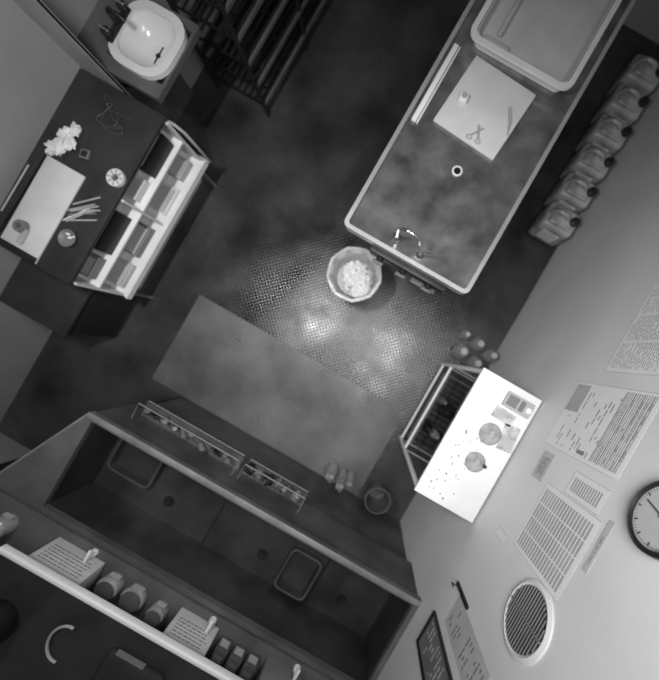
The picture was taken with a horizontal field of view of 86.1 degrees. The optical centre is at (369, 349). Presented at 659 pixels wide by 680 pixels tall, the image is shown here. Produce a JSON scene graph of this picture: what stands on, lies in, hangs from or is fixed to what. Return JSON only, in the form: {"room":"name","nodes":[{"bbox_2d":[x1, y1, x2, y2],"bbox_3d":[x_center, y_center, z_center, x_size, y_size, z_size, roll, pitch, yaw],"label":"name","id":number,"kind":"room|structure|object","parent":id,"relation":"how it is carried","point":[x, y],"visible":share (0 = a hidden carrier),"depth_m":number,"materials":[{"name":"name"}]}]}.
{"room":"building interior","nodes":[
{"label":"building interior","id":0,"kind":"room"},
{"bbox_2d":[0,433,30,463],"bbox_3d":[-1.609,1.441,1.290,3.300,2.900,0.100,30,90,0],"label":"wall","id":1,"kind":"structure","parent":0,"point":[10,449],"depth_m":2.65,"materials":[{"name":"white paint"}]},
{"bbox_2d":[0,544,243,679],"bbox_3d":[-0.906,1.499,1.502,1.818,0.047,0.496,30,90,0],"label":"shelf","id":2,"kind":"object","parent":1,"relation":"attached to","point":[45,600],"visible":1,"depth_m":1.49,"materials":[{"name":"metal"}]},
{"bbox_2d":[0,599,18,643],"bbox_3d":[-1.574,1.138,1.439,0.180,0.100,0.180,30,90,0],"label":"pot","id":3,"kind":"object","parent":2,"relation":"on","point":[9,616],"visible":1,"depth_m":1.45,"materials":[{"name":"plastic"}]},
{"bbox_2d":[45,624,74,663],"bbox_3d":[-1.321,1.226,1.474,0.079,0.028,0.192,30,90,0],"label":"hose","id":4,"kind":"object","parent":2,"relation":"on","point":[68,626],"visible":1,"depth_m":1.47,"materials":[{"name":"grey rubber"}]},
{"bbox_2d":[93,648,164,679],"bbox_3d":[-1.019,1.397,1.457,0.260,0.064,0.203,30,90,0],"label":"instrument box","id":5,"kind":"object","parent":2,"relation":"on","point":[118,664],"visible":1,"depth_m":1.44,"materials":[{"name":"plastic"}]},
{"bbox_2d":[0,0,241,421],"bbox_3d":[-1.680,-1.654,1.290,0.100,2.900,5.200,30,90,0],"label":"wall","id":6,"kind":"structure","parent":0,"point":[36,73],"depth_m":1.91,"materials":[{"name":"white paint"}]},
{"bbox_2d":[0,0,658,520],"bbox_3d":[-0.292,-0.859,2.780,3.300,0.080,5.400,30,90,0],"label":"floor","id":7,"kind":"structure","parent":0,"point":[260,245],"depth_m":2.74,"materials":[{"name":"grey concrete"}]},
{"bbox_2d":[0,258,137,337],"bbox_3d":[-2.082,-0.357,2.490,0.489,0.500,0.360,30,90,0],"label":"base cabinet","id":8,"kind":"object","parent":7,"relation":"on","point":[64,309],"visible":0.77,"depth_m":2.24,"materials":[{"name":"laminate"}]},
{"bbox_2d":[13,0,129,95],"bbox_3d":[-1.526,-1.554,1.965,0.266,1.550,0.020,30,90,0],"label":"panel","id":9,"kind":"object","parent":7,"relation":"on","point":[36,10],"visible":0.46,"depth_m":1.72,"materials":[{"name":"grey paint"}]},
{"bbox_2d":[0,68,166,284],"bbox_3d":[-1.681,-0.988,2.365,0.559,0.750,1.105,30,90,0],"label":"desk","id":10,"kind":"object","parent":7,"relation":"on","point":[83,101],"visible":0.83,"depth_m":1.99,"materials":[{"name":"laminate"}]},
{"bbox_2d":[0,145,46,231],"bbox_3d":[-1.966,-0.913,1.969,0.046,0.028,0.550,31,90,0],"label":"bar","id":11,"kind":"object","parent":10,"relation":"on","point":[40,157],"visible":0.93,"depth_m":1.96,"materials":[{"name":"black metal"}]},
{"bbox_2d":[0,155,85,263],"bbox_3d":[-1.860,-0.792,1.979,0.245,0.020,0.575,30,90,0],"label":"board","id":12,"kind":"object","parent":10,"relation":"on","point":[54,187],"visible":1,"depth_m":1.98,"materials":[{"name":"white plastic"}]},
{"bbox_2d":[12,219,29,243],"bbox_3d":[-1.951,-0.662,1.961,0.070,0.030,0.132,-6,90,0],"label":"tape dispenser","id":13,"kind":"object","parent":12,"relation":"on","point":[21,226],"visible":1,"depth_m":1.95,"materials":[{"name":"grey plastic"}]},
{"bbox_2d":[44,122,81,156],"bbox_3d":[-1.727,-1.183,1.966,0.150,0.045,0.243,30,90,0],"label":"crumpled cloth","id":14,"kind":"object","parent":10,"relation":"on","point":[65,141],"visible":1,"depth_m":1.96,"materials":[{"name":"white fabric"}]},
{"bbox_2d":[58,229,76,246],"bbox_3d":[-1.702,-0.629,1.976,0.100,0.025,0.100,30,90,0],"label":"dish","id":15,"kind":"object","parent":10,"relation":"on","point":[66,237],"visible":1,"depth_m":1.97,"materials":[{"name":"grey glass"}]},
{"bbox_2d":[62,197,100,221],"bbox_3d":[-1.633,-0.797,1.983,0.219,0.010,0.139,-2,90,0],"label":"pens","id":16,"kind":"object","parent":10,"relation":"on","point":[87,210],"visible":1,"depth_m":1.98,"materials":[{"name":"grey paint"}]},
{"bbox_2d":[79,148,90,159],"bbox_3d":[-1.613,-1.108,1.980,0.050,0.017,0.050,18,90,0],"label":"sticky note pad","id":17,"kind":"object","parent":10,"relation":"on","point":[85,154],"visible":1,"depth_m":1.97,"materials":[{"name":"grey paper"}]},
{"bbox_2d":[96,95,129,134],"bbox_3d":[-1.458,-1.323,1.983,0.192,0.007,0.171,30,90,0],"label":"wire","id":18,"kind":"object","parent":10,"relation":"on","point":[105,95],"visible":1,"depth_m":1.98,"materials":[{"name":"black"}]},
{"bbox_2d":[106,168,125,187],"bbox_3d":[-1.437,-0.973,1.979,0.100,0.020,0.100,30,90,0],"label":"reel","id":19,"kind":"object","parent":10,"relation":"on","point":[112,174],"visible":1,"depth_m":1.97,"materials":[{"name":"white plastic"}]},
{"bbox_2d":[77,0,201,127],"bbox_3d":[-1.279,-1.700,2.322,0.549,0.835,0.460,30,90,0],"label":"sink cabinet","id":20,"kind":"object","parent":7,"relation":"on","point":[168,96],"depth_m":1.91,"materials":[{"name":"metal"}]},
{"bbox_2d":[108,0,186,80],"bbox_3d":[-1.198,-1.671,1.968,0.364,0.185,0.374,30,90,0],"label":"washbasin","id":21,"kind":"object","parent":20,"relation":"in","point":[152,39],"visible":0.99,"depth_m":1.90,"materials":[{"name":"white ceramic"}]},
{"bbox_2d":[98,0,130,42],"bbox_3d":[-1.308,-1.717,1.817,0.133,0.115,0.210,30,90,0],"label":"tap","id":22,"kind":"object","parent":21,"relation":"on","point":[110,35],"visible":1,"depth_m":1.83,"materials":[{"name":"metal"}]},
{"bbox_2d":[73,119,217,298],"bbox_3d":[-1.452,-0.867,2.378,0.239,0.724,1.101,30,90,0],"label":"open shelf unit","id":23,"kind":"object","parent":7,"relation":"on","point":[163,226],"visible":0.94,"depth_m":2.38,"materials":[{"name":"white plastic"}]},
{"bbox_2d":[80,133,192,287],"bbox_3d":[-1.499,-0.876,2.231,0.123,0.357,0.970,30,90,0],"label":"bins","id":24,"kind":"object","parent":23,"relation":"on","point":[122,270],"visible":0.77,"depth_m":2.18,"materials":[{"name":"grey paint"}]},
{"bbox_2d":[0,458,333,679],"bbox_3d":[-1.159,1.387,2.257,2.368,0.965,0.439,30,90,0],"label":"shelf","id":25,"kind":"object","parent":7,"relation":"on","point":[30,530],"visible":0.27,"depth_m":1.77,"materials":[{"name":"metal"}]},
{"bbox_2d":[2,512,14,518],"label":"jars","id":26,"kind":"object","parent":25,"relation":"on","point":[8,515],"depth_m":1.74,"materials":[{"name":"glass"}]},
{"bbox_2d":[29,537,104,588],"bbox_3d":[-1.468,1.035,1.681,0.270,0.185,0.185,30,90,0],"label":"dispenser box","id":27,"kind":"object","parent":25,"relation":"on","point":[83,568],"visible":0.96,"depth_m":1.69,"materials":[{"name":"white cardboard"}]},
{"bbox_2d":[93,582,112,600],"label":"jars","id":28,"kind":"object","parent":25,"relation":"on","point":[104,590],"depth_m":1.69,"materials":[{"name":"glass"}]},
{"bbox_2d":[109,572,121,579],"label":"jars","id":29,"kind":"object","parent":25,"relation":"on","point":[113,574],"depth_m":1.74,"materials":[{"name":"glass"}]},
{"bbox_2d":[119,583,144,612],"label":"jars","id":30,"kind":"object","parent":25,"relation":"on","point":[129,601],"depth_m":1.71,"materials":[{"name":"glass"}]},
{"bbox_2d":[143,611,159,626],"label":"jars","id":31,"kind":"object","parent":25,"relation":"on","point":[152,618],"depth_m":1.69,"materials":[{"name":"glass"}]},
{"bbox_2d":[157,600,166,607],"label":"jars","id":32,"kind":"object","parent":25,"relation":"on","point":[160,603],"depth_m":1.74,"materials":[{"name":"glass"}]},
{"bbox_2d":[163,607,218,655],"bbox_3d":[-0.870,1.377,1.679,0.220,0.190,0.185,30,90,0],"label":"dispenser box","id":33,"kind":"object","parent":25,"relation":"on","point":[187,628],"visible":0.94,"depth_m":1.69,"materials":[{"name":"white cardboard"}]},
{"bbox_2d":[209,635,260,679],"bbox_3d":[-0.668,1.530,1.734,0.224,0.080,0.081,30,90,0],"label":"cartons","id":34,"kind":"object","parent":25,"relation":"on","point":[248,668],"visible":0.89,"depth_m":1.70,"materials":[{"name":"grey cardboard"}]},
{"bbox_2d":[255,656,300,679],"bbox_3d":[-0.444,1.621,1.722,0.200,0.135,0.185,30,90,0],"label":"dispenser box","id":35,"kind":"object","parent":25,"relation":"on","point":[271,669],"visible":1,"depth_m":1.73,"materials":[{"name":"grey cardboard"}]},
{"bbox_2d":[0,396,421,679],"bbox_3d":[-0.826,0.943,2.262,2.232,0.956,0.653,30,90,0],"label":"sink","id":36,"kind":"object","parent":7,"relation":"on","point":[225,510],"depth_m":2.00,"materials":[{"name":"metal"}]},
{"bbox_2d":[107,439,163,487],"bbox_3d":[-1.366,0.635,2.090,0.284,0.059,0.284,30,90,0],"label":"tray","id":37,"kind":"object","parent":36,"relation":"on","point":[128,461],"visible":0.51,"depth_m":2.11,"materials":[{"name":"plastic"}]},
{"bbox_2d":[274,546,321,600],"bbox_3d":[-0.424,1.324,2.090,0.204,0.059,0.264,30,90,0],"label":"tray","id":38,"kind":"object","parent":36,"relation":"on","point":[301,568],"visible":1,"depth_m":2.11,"materials":[{"name":"plastic"}]},
{"bbox_2d":[166,0,326,116],"bbox_3d":[-0.689,-2.469,1.987,0.482,1.506,1.232,30,90,0],"label":"wire rack","id":39,"kind":"object","parent":7,"relation":"on","point":[253,12],"visible":0.96,"depth_m":2.43,"materials":[{"name":"black metal"}]},
{"bbox_2d":[152,295,404,495],"bbox_3d":[-0.715,0.354,2.739,1.850,0.003,0.755,30,90,0],"label":"floor mat","id":40,"kind":"object","parent":7,"relation":"on","point":[219,361],"visible":1,"depth_m":2.74,"materials":[{"name":"rubber"}]},
{"bbox_2d":[325,472,351,492],"bbox_3d":[-0.224,0.935,2.575,0.220,0.322,0.086,30,90,0],"label":"jars","id":41,"kind":"object","parent":40,"relation":"on","point":[329,477],"visible":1,"depth_m":2.46,"materials":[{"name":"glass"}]},
{"bbox_2d":[326,247,381,302],"bbox_3d":[-0.108,-0.520,2.559,0.380,0.362,0.380,30,90,0],"label":"waste bin","id":42,"kind":"object","parent":7,"relation":"on","point":[352,276],"visible":1,"depth_m":2.44,"materials":[{"name":"grey paint"}]},
{"bbox_2d":[364,481,390,513],"bbox_3d":[0.055,1.092,2.634,0.192,0.210,0.192,30,90,0],"label":"plastic bucket","id":43,"kind":"object","parent":7,"relation":"on","point":[377,500],"visible":1,"depth_m":2.62,"materials":[{"name":"grey plastic"}]},
{"bbox_2d":[399,362,541,522],"bbox_3d":[0.532,0.469,2.230,0.330,1.020,0.695,30,90,0],"label":"trolley","id":44,"kind":"object","parent":7,"relation":"on","point":[489,390],"visible":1,"depth_m":1.72,"materials":[{"name":"white plastic"}]},
{"bbox_2d":[408,373,470,454],"bbox_3d":[0.527,0.478,2.574,0.235,0.194,0.559,30,90,0],"label":"wire basket","id":45,"kind":"object","parent":44,"relation":"on","point":[411,442],"visible":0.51,"depth_m":2.66,"materials":[{"name":"grey metal"}]},
{"bbox_2d":[420,395,450,439],"bbox_3d":[0.498,0.493,2.552,0.145,0.220,0.298,30,90,0],"label":"cleaning bottles","id":46,"kind":"object","parent":45,"relation":"in","point":[444,411],"visible":0.99,"depth_m":2.53,"materials":[{"name":"black plastic"}]},
{"bbox_2d":[428,422,480,498],"bbox_3d":[0.416,0.541,1.717,0.161,0.005,0.391,30,90,0],"label":"scattered pills","id":47,"kind":"object","parent":44,"relation":"on","point":[467,422],"visible":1,"depth_m":1.72,"materials":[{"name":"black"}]},
{"bbox_2d":[465,452,485,471],"bbox_3d":[0.515,0.549,1.714,0.100,0.010,0.100,30,90,0],"label":"petri dish","id":48,"kind":"object","parent":44,"relation":"on","point":[477,461],"visible":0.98,"depth_m":1.72,"materials":[{"name":"glass"}]},
{"bbox_2d":[479,423,500,444],"bbox_3d":[0.588,0.412,1.714,0.110,0.010,0.110,30,90,0],"label":"petri dish","id":49,"kind":"object","parent":44,"relation":"on","point":[489,433],"visible":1,"depth_m":1.72,"materials":[{"name":"glass"}]},
{"bbox_2d":[491,405,515,424],"bbox_3d":[0.656,0.324,1.718,0.110,0.002,0.060,34,90,0],"label":"print","id":50,"kind":"object","parent":44,"relation":"on","point":[499,413],"visible":1,"depth_m":1.72,"materials":[{"name":"grey paper"}]},
{"bbox_2d":[496,424,520,453],"bbox_3d":[0.679,0.435,1.718,0.080,0.002,0.130,22,90,0],"label":"print","id":51,"kind":"object","parent":44,"relation":"on","point":[509,435],"visible":1,"depth_m":1.72,"materials":[{"name":"grey paper"}]},
{"bbox_2d":[502,391,534,418],"bbox_3d":[0.725,0.268,1.707,0.145,0.024,0.075,30,90,0],"label":"box","id":52,"kind":"object","parent":44,"relation":"on","point":[512,401],"visible":1,"depth_m":1.70,"materials":[{"name":"white cardboard"}]},
{"bbox_2d":[460,332,496,366],"bbox_3d":[0.784,0.020,2.618,0.320,0.245,0.254,30,90,0],"label":"plastic bottles","id":53,"kind":"object","parent":7,"relation":"on","point":[464,351],"visible":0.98,"depth_m":2.54,"materials":[{"name":"plastic"}]},
{"bbox_2d":[345,0,635,295],"bbox_3d":[0.722,-1.416,2.288,0.755,0.905,2.325,30,90,0],"label":"work table","id":54,"kind":"object","parent":7,"relation":"on","point":[427,182],"visible":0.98,"depth_m":1.85,"materials":[{"name":"grey metal"}]},
{"bbox_2d":[391,228,431,258],"bbox_3d":[0.210,-0.536,1.754,0.229,0.201,0.056,36,90,0],"label":"tap","id":55,"kind":"object","parent":54,"relation":"on","point":[396,238],"visible":1,"depth_m":1.80,"materials":[{"name":"metal"}]},
{"bbox_2d":[411,43,460,123],"bbox_3d":[0.348,-1.403,1.845,0.039,0.019,0.460,30,90,0],"label":"ruler","id":56,"kind":"object","parent":54,"relation":"on","point":[454,49],"visible":1,"depth_m":1.83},
{"bbox_2d":[433,56,535,160],"bbox_3d":[0.603,-1.274,1.845,0.380,0.018,0.410,34,90,0],"label":"cutting board","id":57,"kind":"object","parent":54,"relation":"on","point":[491,92],"visible":1,"depth_m":1.84,"materials":[{"name":"white plastic"}]},
{"bbox_2d":[458,91,468,103],"bbox_3d":[0.486,-1.312,1.817,0.044,0.038,0.044,20,90,0],"label":"jar","id":58,"kind":"object","parent":57,"relation":"on","point":[463,97],"visible":1,"depth_m":1.81,"materials":[{"name":"white plastic"}]},
{"bbox_2d":[466,125,483,143],"bbox_3d":[0.555,-1.130,1.827,0.079,0.012,0.092,30,90,0],"label":"scissors","id":59,"kind":"object","parent":57,"relation":"on","point":[478,125],"visible":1,"depth_m":1.83,"materials":[{"name":"grey paint"}]},
{"bbox_2d":[507,107,511,135],"bbox_3d":[0.730,-1.196,1.828,0.022,0.010,0.151,3,90,0],"label":"tweezers","id":60,"kind":"object","parent":57,"relation":"on","point":[508,129],"visible":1,"depth_m":1.83,"materials":[{"name":"grey paint"}]},
{"bbox_2d":[470,0,621,91],"bbox_3d":[0.973,-1.840,1.814,0.596,0.078,0.896,30,90,0],"label":"plastic tub","id":61,"kind":"object","parent":54,"relation":"on","point":[549,43],"visible":1,"depth_m":1.84,"materials":[{"name":"grey plastic"}]},
{"bbox_2d":[528,202,579,245],"bbox_3d":[1.367,-0.934,2.575,0.245,0.331,0.195,30,90,0],"label":"jerrycan","id":62,"kind":"object","parent":7,"relation":"on","point":[555,223],"visible":1,"depth_m":2.49,"materials":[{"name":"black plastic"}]},
{"bbox_2d":[544,172,597,213],"bbox_3d":[1.488,-1.145,2.575,0.245,0.331,0.195,30,90,0],"label":"jerrycan","id":63,"kind":"object","parent":7,"relation":"on","point":[573,192],"visible":0.92,"depth_m":2.49,"materials":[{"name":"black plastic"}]},
{"bbox_2d":[559,143,614,184],"bbox_3d":[1.609,-1.356,2.575,0.245,0.331,0.195,30,90,0],"label":"jerrycan","id":64,"kind":"object","parent":7,"relation":"on","point":[590,162],"visible":0.88,"depth_m":2.49,"materials":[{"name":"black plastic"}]},
{"bbox_2d":[575,113,631,154],"bbox_3d":[1.730,-1.567,2.575,0.245,0.331,0.195,30,90,0],"label":"jerrycan","id":65,"kind":"object","parent":7,"relation":"on","point":[608,133],"visible":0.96,"depth_m":2.49,"materials":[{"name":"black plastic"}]},
{"bbox_2d":[590,84,649,125],"bbox_3d":[1.851,-1.777,2.575,0.245,0.331,0.195,30,90,0],"label":"jerrycan","id":66,"kind":"object","parent":7,"relation":"on","point":[625,103],"visible":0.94,"depth_m":2.49,"materials":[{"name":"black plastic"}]},
{"bbox_2d":[606,54,658,97],"bbox_3d":[1.971,-1.988,2.575,0.245,0.331,0.195,30,90,0],"label":"jerrycan","id":67,"kind":"object","parent":7,"relation":"on","point":[641,73],"visible":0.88,"depth_m":2.49,"materials":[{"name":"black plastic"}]},
{"bbox_2d":[377,83,658,679],"bbox_3d":[1.097,-0.063,1.290,0.100,2.900,5.200,30,90,0],"label":"wall","id":68,"kind":"structure","parent":0,"point":[596,280],"depth_m":1.58,"materials":[{"name":"white paint"}]},
{"bbox_2d":[416,610,452,679],"bbox_3d":[0.260,1.284,1.455,0.012,0.346,0.166,30,90,0],"label":"framed notice","id":69,"kind":"object","parent":68,"relation":"attached to","point":[433,659],"visible":1,"depth_m":1.48,"materials":[{"name":"grey paper"}]},
{"bbox_2d":[451,581,468,609],"bbox_3d":[0.380,1.040,1.500,0.048,0.160,0.017,30,90,0],"label":"wall hook","id":70,"kind":"object","parent":68,"relation":"attached to","point":[457,584],"visible":1,"depth_m":1.50,"materials":[{"name":"black plastic"}]},
{"bbox_2d":[445,596,490,679],"bbox_3d":[0.359,1.122,1.330,0.003,0.383,0.133,30,90,0],"label":"printed notice","id":71,"kind":"object","parent":68,"relation":"attached to","point":[471,664],"visible":0.98,"depth_m":1.32,"materials":[{"name":"grey paper"}]},
{"bbox_2d":[495,526,506,543],"bbox_3d":[0.554,0.781,1.480,0.002,0.083,0.038,30,90,0],"label":"notice","id":72,"kind":"object","parent":68,"relation":"attached to","point":[500,533],"visible":1,"depth_m":1.48,"materials":[{"name":"paper"}]},
{"bbox_2d":[503,579,553,664],"bbox_3d":[0.500,0.863,1.125,0.014,0.236,0.236,30,90,0],"label":"air vent","id":73,"kind":"object","parent":68,"relation":"in","point":[528,620],"visible":1,"depth_m":1.10,"materials":[{"name":"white plastic"}]},
{"bbox_2d":[531,450,555,481],"bbox_3d":[0.724,0.484,1.465,0.003,0.083,0.123,30,90,0],"label":"notice","id":74,"kind":"object","parent":68,"relation":"attached to","point":[547,458],"visible":1,"depth_m":1.46,"materials":[{"name":"grey paper"}]},
{"bbox_2d":[513,482,601,601],"bbox_3d":[0.633,0.642,1.220,0.003,0.323,0.278,30,90,0],"label":"sheet","id":75,"kind":"object","parent":68,"relation":"attached to","point":[557,533],"visible":1,"depth_m":1.19,"materials":[{"name":"paper"}]},
{"bbox_2d":[564,471,610,515],"bbox_3d":[0.728,0.477,1.180,0.003,0.183,0.088,30,90,0],"label":"notice","id":76,"kind":"object","parent":68,"relation":"attached to","point":[584,490],"visible":1,"depth_m":1.17,"materials":[{"name":"paper"}]},
{"bbox_2d":[582,520,614,573],"bbox_3d":[0.671,0.577,1.028,0.003,0.023,0.168,30,90,0],"label":"label strip","id":77,"kind":"object","parent":68,"relation":"attached to","point":[610,525],"visible":1,"depth_m":1.03,"materials":[{"name":"grey plastic"}]},
{"bbox_2d":[545,382,658,480],"bbox_3d":[0.844,0.273,1.315,0.003,0.453,0.308,30,90,0],"label":"poster","id":78,"kind":"object","parent":68,"relation":"attached to","point":[601,427],"visible":1,"depth_m":1.26,"materials":[{"name":"paper"}]},
{"bbox_2d":[605,284,658,375],"bbox_3d":[1.052,-0.089,1.240,0.003,0.363,0.403,30,90,0],"label":"notice","id":79,"kind":"object","parent":68,"relation":"attached to","point":[637,352],"visible":1,"depth_m":1.33,"materials":[{"name":"paper"}]},
{"bbox_2d":[627,480,658,560],"bbox_3d":[0.743,0.425,0.882,0.028,0.201,0.201,30,90,0],"label":"wall clock","id":80,"kind":"object","parent":68,"relation":"attached to","point":[643,511],"visible":1,"depth_m":0.92,"materials":[{"name":"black plastic"}]},
{"bbox_2d":[623,0,658,43],"bbox_3d":[1.025,-3.158,1.290,3.300,2.900,0.100,30,90,0],"label":"wall","id":81,"kind":"structure","parent":0,"point":[643,17],"depth_m":2.65,"materials":[{"name":"white paint"}]}
]}

